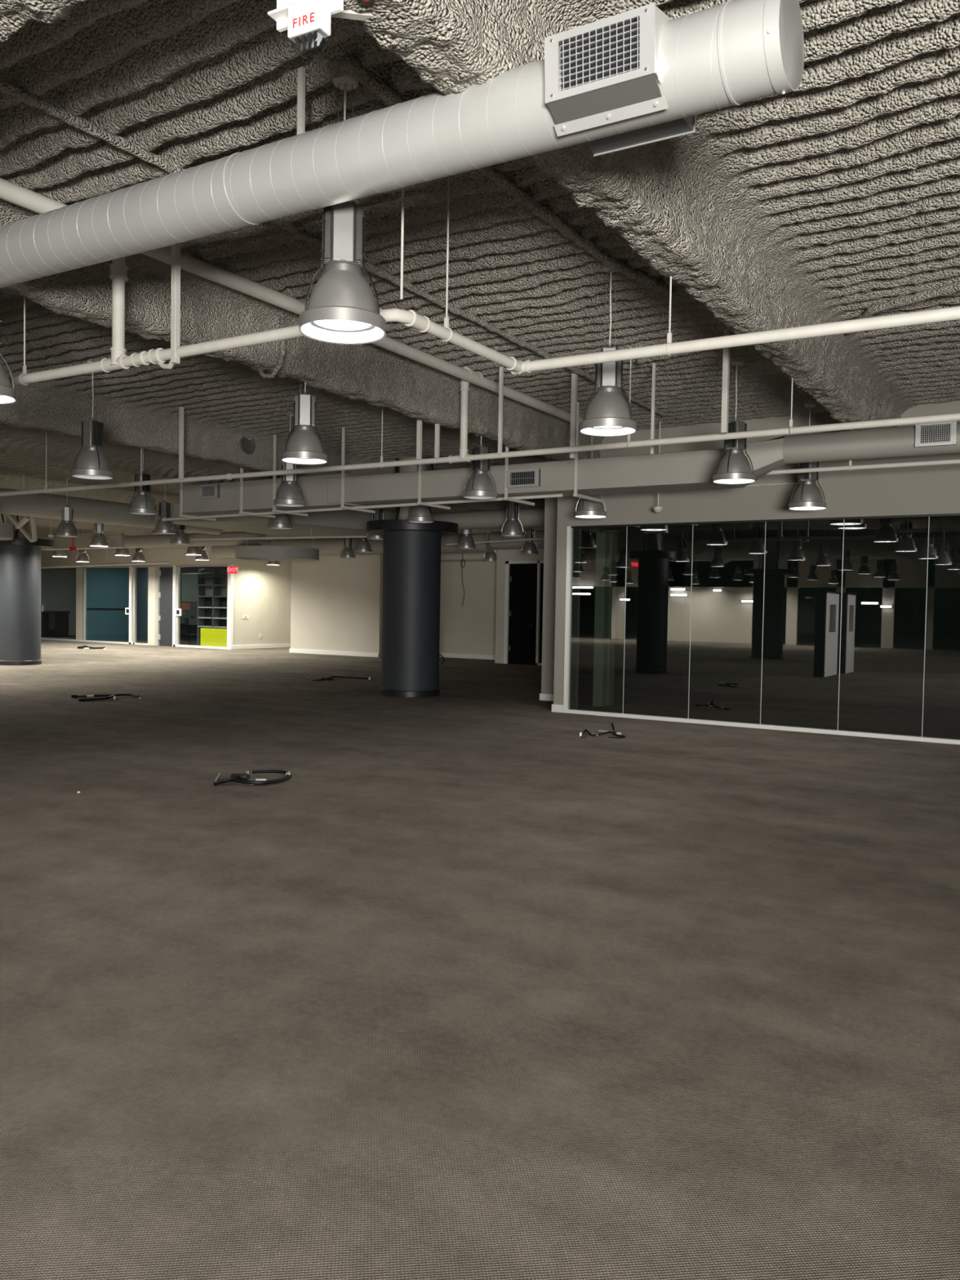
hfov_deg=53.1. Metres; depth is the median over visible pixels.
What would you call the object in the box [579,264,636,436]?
pendant lamp
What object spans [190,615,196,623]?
storage box
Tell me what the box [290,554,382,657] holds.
wall
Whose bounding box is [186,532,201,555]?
pendant lamp
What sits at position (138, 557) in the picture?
pendant lamp
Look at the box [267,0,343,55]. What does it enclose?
fire alarm strobe
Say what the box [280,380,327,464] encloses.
pendant lamp
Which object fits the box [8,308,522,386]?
pipe
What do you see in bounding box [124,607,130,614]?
lock plate
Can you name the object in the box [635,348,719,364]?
conduit
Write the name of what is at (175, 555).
wall
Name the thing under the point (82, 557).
pendant lamp
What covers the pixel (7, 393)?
pendant lamp
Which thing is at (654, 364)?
post
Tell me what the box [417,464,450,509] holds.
hanger
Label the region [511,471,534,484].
grille
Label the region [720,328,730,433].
post
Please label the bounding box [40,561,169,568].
pipe
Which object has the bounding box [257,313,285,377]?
hose
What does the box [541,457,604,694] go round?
wall pier
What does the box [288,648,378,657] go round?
baseboard
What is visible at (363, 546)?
pendant lamp
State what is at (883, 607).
wall
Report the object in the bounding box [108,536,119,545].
air register
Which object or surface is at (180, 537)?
pendant lamp
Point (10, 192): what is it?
pipe
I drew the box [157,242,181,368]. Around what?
post
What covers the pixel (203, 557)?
pendant lamp
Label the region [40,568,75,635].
wall
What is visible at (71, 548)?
alarm box
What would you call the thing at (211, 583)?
shelf unit
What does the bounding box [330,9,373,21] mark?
strut
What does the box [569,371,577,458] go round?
post
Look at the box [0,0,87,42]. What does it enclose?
ceiling beam
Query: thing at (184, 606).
card
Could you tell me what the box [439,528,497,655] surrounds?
wall
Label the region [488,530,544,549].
duct
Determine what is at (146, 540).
duct
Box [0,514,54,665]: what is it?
round column
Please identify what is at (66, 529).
pendant lamp
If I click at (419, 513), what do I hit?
pendant lamp
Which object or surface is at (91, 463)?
pendant lamp
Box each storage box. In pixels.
[184,617,191,623]
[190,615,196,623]
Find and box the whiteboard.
[180,573,197,601]
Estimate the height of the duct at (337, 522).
0.450 m
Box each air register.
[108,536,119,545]
[200,484,217,498]
[506,468,538,488]
[544,2,655,103]
[593,115,696,156]
[915,421,956,447]
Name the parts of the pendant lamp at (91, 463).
support rod, power cord, support rod, support rod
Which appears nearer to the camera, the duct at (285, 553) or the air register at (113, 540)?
the duct at (285, 553)
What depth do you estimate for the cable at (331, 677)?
19.45 m
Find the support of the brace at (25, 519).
attached to the brace at (25, 533)
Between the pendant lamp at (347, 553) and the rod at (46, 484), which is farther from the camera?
the pendant lamp at (347, 553)
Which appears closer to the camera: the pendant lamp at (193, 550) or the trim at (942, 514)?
the trim at (942, 514)
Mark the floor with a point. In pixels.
(483, 987)
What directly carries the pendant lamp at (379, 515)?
hanging from the ceiling at (853, 172)
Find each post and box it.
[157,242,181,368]
[178,406,184,479]
[416,418,422,459]
[434,423,439,457]
[497,366,503,454]
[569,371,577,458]
[650,362,656,454]
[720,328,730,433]
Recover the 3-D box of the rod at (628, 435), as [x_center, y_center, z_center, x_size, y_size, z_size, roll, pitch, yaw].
[1.416,-2.290,9.075,0.026,0.947,0.075,2,2,32]
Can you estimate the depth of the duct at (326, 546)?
26.74 m
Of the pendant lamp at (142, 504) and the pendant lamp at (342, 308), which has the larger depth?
the pendant lamp at (142, 504)
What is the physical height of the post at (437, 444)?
0.910 m
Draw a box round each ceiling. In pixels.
[0,0,959,537]
[56,566,227,569]
[608,515,959,542]
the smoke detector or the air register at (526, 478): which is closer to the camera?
the air register at (526, 478)
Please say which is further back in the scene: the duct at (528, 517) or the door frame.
the door frame
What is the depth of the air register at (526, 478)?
11.78 m
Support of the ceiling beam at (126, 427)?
attached to the ceiling at (853, 172)
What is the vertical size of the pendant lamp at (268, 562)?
1.270 m
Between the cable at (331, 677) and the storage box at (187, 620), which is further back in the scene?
the storage box at (187, 620)
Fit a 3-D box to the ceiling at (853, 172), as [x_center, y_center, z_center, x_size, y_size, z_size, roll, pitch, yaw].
[-11.324,-2.925,8.140,46.000,0.305,52.000,2,2,32]
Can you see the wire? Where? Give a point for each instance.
(462, 558)
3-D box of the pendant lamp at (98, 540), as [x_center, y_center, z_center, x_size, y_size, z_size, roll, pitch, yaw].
[-9.020,-2.856,22.758,0.412,1.270,0.412,0,2,-26]
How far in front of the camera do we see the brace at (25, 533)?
21.45 m
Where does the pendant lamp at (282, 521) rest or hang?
hanging from the ceiling at (853, 172)
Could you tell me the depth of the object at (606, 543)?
14.92 m
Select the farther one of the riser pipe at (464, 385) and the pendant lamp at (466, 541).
the pendant lamp at (466, 541)
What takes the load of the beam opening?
attached to the ceiling beam at (126, 427)
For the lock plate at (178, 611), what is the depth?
32.51 m
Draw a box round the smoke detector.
[47,518,53,537]
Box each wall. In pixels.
[36,529,235,647]
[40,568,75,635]
[86,567,128,640]
[137,567,147,640]
[180,566,225,644]
[234,534,291,645]
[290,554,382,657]
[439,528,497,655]
[553,400,959,709]
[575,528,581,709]
[604,527,959,708]
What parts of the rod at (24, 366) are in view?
rod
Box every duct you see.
[0,0,804,288]
[0,474,222,534]
[36,534,128,550]
[123,529,266,548]
[155,502,396,537]
[182,421,959,515]
[211,511,493,557]
[432,507,544,528]
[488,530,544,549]
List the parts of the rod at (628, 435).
rod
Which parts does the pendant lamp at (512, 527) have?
support rod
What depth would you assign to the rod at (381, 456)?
10.68 m
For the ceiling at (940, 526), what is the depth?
14.90 m
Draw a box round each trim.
[40,564,228,645]
[440,559,483,561]
[563,526,959,744]
[571,513,959,528]
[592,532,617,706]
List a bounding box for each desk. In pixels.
[40,610,70,636]
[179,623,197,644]
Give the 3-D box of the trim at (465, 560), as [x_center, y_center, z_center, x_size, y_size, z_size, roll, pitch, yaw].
[-0.460,-2.330,28.215,3.850,0.060,0.060,2,2,32]
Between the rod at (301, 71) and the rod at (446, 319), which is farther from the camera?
the rod at (446, 319)
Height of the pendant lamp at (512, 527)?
1.270 m
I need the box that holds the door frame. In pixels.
[503,560,543,665]
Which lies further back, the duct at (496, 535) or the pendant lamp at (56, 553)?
the pendant lamp at (56, 553)
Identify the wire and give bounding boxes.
[460,558,465,606]
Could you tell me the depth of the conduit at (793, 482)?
12.28 m
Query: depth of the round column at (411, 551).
15.89 m
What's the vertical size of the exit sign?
0.260 m
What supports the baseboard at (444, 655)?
attached to the wall at (470, 628)
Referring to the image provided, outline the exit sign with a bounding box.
[227,565,238,573]
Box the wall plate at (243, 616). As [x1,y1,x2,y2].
[242,615,248,618]
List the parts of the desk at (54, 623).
leg, modesty panel, leg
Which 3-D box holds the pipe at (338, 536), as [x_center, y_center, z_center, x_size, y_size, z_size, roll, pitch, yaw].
[-4.275,-2.151,20.264,5.264,0.108,0.044,2,2,32]
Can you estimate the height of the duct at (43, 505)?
0.856 m
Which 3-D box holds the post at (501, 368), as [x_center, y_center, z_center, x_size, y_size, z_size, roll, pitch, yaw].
[0.212,-2.355,9.847,0.035,0.910,0.035,2,2,32]
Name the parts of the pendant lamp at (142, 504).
support rod, support rod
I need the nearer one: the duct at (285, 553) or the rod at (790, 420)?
the rod at (790, 420)
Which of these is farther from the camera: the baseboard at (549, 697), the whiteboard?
the whiteboard
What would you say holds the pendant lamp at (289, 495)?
hanging from the ceiling at (853, 172)
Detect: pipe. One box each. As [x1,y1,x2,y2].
[0,177,583,426]
[0,413,959,496]
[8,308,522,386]
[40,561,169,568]
[109,257,128,365]
[161,493,563,521]
[190,535,366,540]
[444,537,544,545]
[458,379,469,457]
[510,306,959,374]
[765,458,959,475]
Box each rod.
[18,296,28,385]
[44,431,47,493]
[138,448,142,486]
[297,66,305,134]
[379,407,382,467]
[400,187,404,299]
[441,176,452,342]
[626,346,631,448]
[666,275,671,355]
[789,377,793,434]
[848,429,852,471]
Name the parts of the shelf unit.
shelf, shelf, shelf, shelf, shelf, shelf, panel, panel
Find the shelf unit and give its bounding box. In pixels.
[196,568,227,645]
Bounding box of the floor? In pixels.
[0,635,959,1279]
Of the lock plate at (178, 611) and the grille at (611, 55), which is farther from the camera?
the lock plate at (178, 611)
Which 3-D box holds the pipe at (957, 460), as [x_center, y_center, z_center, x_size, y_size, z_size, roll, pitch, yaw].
[5.904,-1.780,9.149,6.720,0.048,0.048,2,2,32]
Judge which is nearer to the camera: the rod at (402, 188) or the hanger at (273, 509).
the rod at (402, 188)
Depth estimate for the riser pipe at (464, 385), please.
10.09 m
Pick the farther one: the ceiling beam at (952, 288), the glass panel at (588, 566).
the glass panel at (588, 566)
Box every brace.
[5,514,34,542]
[15,516,30,528]
[30,516,37,541]
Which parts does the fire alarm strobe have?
plate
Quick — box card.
[180,602,190,609]
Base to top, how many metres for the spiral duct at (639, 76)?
0.532 m
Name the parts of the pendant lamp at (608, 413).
support rod, power cord, support rod, support rod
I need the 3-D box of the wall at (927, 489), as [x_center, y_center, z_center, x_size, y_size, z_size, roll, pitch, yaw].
[7.684,-0.811,10.103,15.240,4.200,0.400,2,2,32]
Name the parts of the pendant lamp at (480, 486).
support rod, support rod, support rod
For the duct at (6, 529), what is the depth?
17.99 m
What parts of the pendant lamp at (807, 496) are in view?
support rod, support rod, power cord, support rod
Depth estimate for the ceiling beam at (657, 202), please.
5.04 m
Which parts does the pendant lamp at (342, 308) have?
support rod, support rod, power cord, support rod, support rod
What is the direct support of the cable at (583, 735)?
on the floor
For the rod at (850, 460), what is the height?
0.485 m
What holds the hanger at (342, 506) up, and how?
hanging from the ceiling at (853, 172)
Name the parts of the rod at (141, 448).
rod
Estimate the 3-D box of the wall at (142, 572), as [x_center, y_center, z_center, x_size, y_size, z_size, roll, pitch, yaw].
[-12.104,-1.360,36.503,3.100,2.850,0.100,2,2,32]
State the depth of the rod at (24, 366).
6.83 m
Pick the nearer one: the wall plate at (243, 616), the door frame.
the door frame
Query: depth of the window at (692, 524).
12.93 m
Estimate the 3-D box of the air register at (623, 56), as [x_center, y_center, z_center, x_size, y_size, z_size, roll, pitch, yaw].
[0.411,-2.032,3.339,0.424,0.228,0.032,2,2,32]
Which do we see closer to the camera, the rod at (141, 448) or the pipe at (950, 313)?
the pipe at (950, 313)
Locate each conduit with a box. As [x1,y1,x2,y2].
[0,79,666,416]
[339,53,676,296]
[616,481,800,494]
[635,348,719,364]
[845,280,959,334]
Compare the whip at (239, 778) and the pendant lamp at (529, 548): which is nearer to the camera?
the whip at (239, 778)
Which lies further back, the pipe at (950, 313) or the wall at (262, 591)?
the wall at (262, 591)
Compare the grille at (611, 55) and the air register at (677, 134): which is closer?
the grille at (611, 55)
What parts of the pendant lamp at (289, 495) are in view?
support rod, support rod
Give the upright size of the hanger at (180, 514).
1.115 m
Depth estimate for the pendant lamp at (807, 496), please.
10.95 m
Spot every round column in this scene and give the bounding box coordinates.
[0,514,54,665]
[366,457,457,697]
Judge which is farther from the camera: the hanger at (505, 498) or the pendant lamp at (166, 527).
the pendant lamp at (166, 527)
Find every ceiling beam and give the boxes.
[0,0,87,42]
[0,204,602,460]
[0,389,544,511]
[343,0,902,431]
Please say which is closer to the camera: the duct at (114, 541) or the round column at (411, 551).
the round column at (411, 551)
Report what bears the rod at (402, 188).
hanging from the ceiling at (853, 172)
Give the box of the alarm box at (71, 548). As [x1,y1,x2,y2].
[69,520,76,551]
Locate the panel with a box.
[200,627,226,646]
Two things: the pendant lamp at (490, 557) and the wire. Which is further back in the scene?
the wire
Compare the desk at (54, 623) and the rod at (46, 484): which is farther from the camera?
the desk at (54, 623)
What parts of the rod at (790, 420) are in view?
rod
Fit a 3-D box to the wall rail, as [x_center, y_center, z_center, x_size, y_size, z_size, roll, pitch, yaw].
[-13.622,-1.187,36.979,0.030,0.060,3.500,2,2,32]
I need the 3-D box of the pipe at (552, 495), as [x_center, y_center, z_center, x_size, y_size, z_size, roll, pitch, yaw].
[-2.071,-1.864,13.722,7.256,0.103,0.056,2,2,32]
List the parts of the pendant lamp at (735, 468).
support rod, support rod, power cord, support rod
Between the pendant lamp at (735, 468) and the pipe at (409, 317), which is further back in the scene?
the pendant lamp at (735, 468)
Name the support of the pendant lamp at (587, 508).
hanging from the ceiling at (853, 172)
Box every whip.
[71,693,141,701]
[77,645,106,649]
[213,769,291,786]
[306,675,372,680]
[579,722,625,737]
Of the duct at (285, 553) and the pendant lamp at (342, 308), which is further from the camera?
the duct at (285, 553)
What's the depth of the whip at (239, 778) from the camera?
8.03 m
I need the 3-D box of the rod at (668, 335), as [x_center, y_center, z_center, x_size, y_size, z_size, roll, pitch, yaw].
[1.140,-1.951,5.763,0.026,0.490,0.083,2,2,32]
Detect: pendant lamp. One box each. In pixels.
[0,320,16,404]
[52,536,66,556]
[56,477,78,537]
[71,360,113,479]
[75,528,89,562]
[89,523,108,546]
[115,525,130,555]
[127,448,157,515]
[132,527,145,561]
[153,486,176,534]
[169,490,189,544]
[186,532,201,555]
[195,546,208,560]
[266,560,279,564]
[267,475,292,528]
[273,413,305,506]
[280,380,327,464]
[298,74,386,344]
[340,537,355,558]
[355,537,372,552]
[366,507,383,539]
[407,444,434,523]
[457,528,475,549]
[462,435,497,499]
[483,528,497,561]
[501,502,524,536]
[520,527,537,554]
[574,435,606,518]
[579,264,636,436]
[712,360,755,484]
[788,397,826,510]
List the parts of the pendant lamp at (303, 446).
support rod, support rod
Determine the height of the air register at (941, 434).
0.235 m
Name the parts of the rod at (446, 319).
rod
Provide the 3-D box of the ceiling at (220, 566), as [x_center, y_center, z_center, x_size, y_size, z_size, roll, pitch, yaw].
[-12.623,-2.854,36.761,13.250,0.100,4.350,2,2,32]
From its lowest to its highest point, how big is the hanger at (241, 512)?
1.115 m
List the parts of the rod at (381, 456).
rod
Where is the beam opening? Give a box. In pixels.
[240,436,255,454]
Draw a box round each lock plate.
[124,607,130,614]
[175,608,181,615]
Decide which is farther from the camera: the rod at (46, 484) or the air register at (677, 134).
the rod at (46, 484)
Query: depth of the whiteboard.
34.51 m
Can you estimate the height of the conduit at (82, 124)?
0.075 m
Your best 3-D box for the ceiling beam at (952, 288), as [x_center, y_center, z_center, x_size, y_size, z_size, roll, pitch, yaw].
[3.300,-2.631,7.544,0.314,0.096,1.484,0,2,-20]
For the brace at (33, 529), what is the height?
0.704 m
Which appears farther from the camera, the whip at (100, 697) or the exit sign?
the exit sign
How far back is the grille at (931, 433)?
9.53 m
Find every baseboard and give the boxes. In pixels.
[231,643,290,649]
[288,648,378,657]
[439,653,494,659]
[551,704,563,712]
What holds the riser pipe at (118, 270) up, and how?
attached to the pipe at (10, 192)
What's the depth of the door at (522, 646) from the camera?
25.67 m
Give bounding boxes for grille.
[204,485,214,496]
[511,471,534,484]
[560,17,639,90]
[920,423,951,443]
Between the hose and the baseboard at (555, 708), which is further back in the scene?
the baseboard at (555, 708)
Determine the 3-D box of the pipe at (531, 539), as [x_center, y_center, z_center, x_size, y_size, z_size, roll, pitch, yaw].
[0.366,-2.265,22.089,2.786,0.129,0.044,2,2,32]
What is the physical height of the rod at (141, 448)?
0.947 m
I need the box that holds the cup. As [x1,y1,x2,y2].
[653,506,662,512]
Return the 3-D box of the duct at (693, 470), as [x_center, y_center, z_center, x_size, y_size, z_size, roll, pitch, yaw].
[1.887,-2.018,11.323,15.850,0.525,0.694,2,2,32]
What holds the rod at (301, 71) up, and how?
hanging from the ceiling at (853, 172)
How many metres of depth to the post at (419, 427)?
10.49 m
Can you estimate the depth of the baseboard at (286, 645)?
32.42 m
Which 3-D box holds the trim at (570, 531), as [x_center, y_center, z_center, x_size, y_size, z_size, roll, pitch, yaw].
[7.656,-0.050,9.944,15.070,2.690,0.130,2,2,32]
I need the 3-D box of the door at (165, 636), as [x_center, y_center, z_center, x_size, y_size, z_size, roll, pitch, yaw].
[-10.741,-1.142,32.943,0.740,2.700,0.080,2,2,32]
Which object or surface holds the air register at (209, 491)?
attached to the duct at (693, 470)
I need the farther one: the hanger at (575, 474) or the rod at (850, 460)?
the hanger at (575, 474)
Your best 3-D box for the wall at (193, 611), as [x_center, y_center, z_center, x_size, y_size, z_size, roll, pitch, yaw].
[-10.141,-1.310,35.257,0.150,2.900,4.350,2,2,32]
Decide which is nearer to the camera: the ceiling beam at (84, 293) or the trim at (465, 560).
the ceiling beam at (84, 293)
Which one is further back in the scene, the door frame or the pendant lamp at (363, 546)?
the door frame
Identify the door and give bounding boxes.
[158,567,173,646]
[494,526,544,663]
[507,563,537,665]
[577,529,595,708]
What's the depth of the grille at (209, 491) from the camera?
14.69 m
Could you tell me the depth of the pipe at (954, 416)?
9.54 m
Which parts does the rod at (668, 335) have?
rod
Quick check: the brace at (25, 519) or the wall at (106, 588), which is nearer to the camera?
the brace at (25, 519)
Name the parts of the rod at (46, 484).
rod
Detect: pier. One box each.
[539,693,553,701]
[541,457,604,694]
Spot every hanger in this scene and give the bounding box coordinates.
[178,482,216,520]
[239,467,275,517]
[271,435,307,516]
[340,427,375,513]
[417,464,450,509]
[503,445,534,506]
[573,401,602,502]
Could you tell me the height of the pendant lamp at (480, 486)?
1.270 m
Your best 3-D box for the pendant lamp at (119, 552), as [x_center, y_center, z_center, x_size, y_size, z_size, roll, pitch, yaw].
[-10.089,-3.022,27.138,0.412,1.270,0.412,0,2,-27]
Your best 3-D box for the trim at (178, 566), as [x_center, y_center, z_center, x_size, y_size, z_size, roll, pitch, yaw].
[-12.513,-1.239,34.047,10.400,2.760,0.110,2,2,32]
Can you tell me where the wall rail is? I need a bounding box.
[86,608,124,609]
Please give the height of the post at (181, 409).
0.910 m
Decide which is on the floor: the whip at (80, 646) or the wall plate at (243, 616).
the whip at (80, 646)

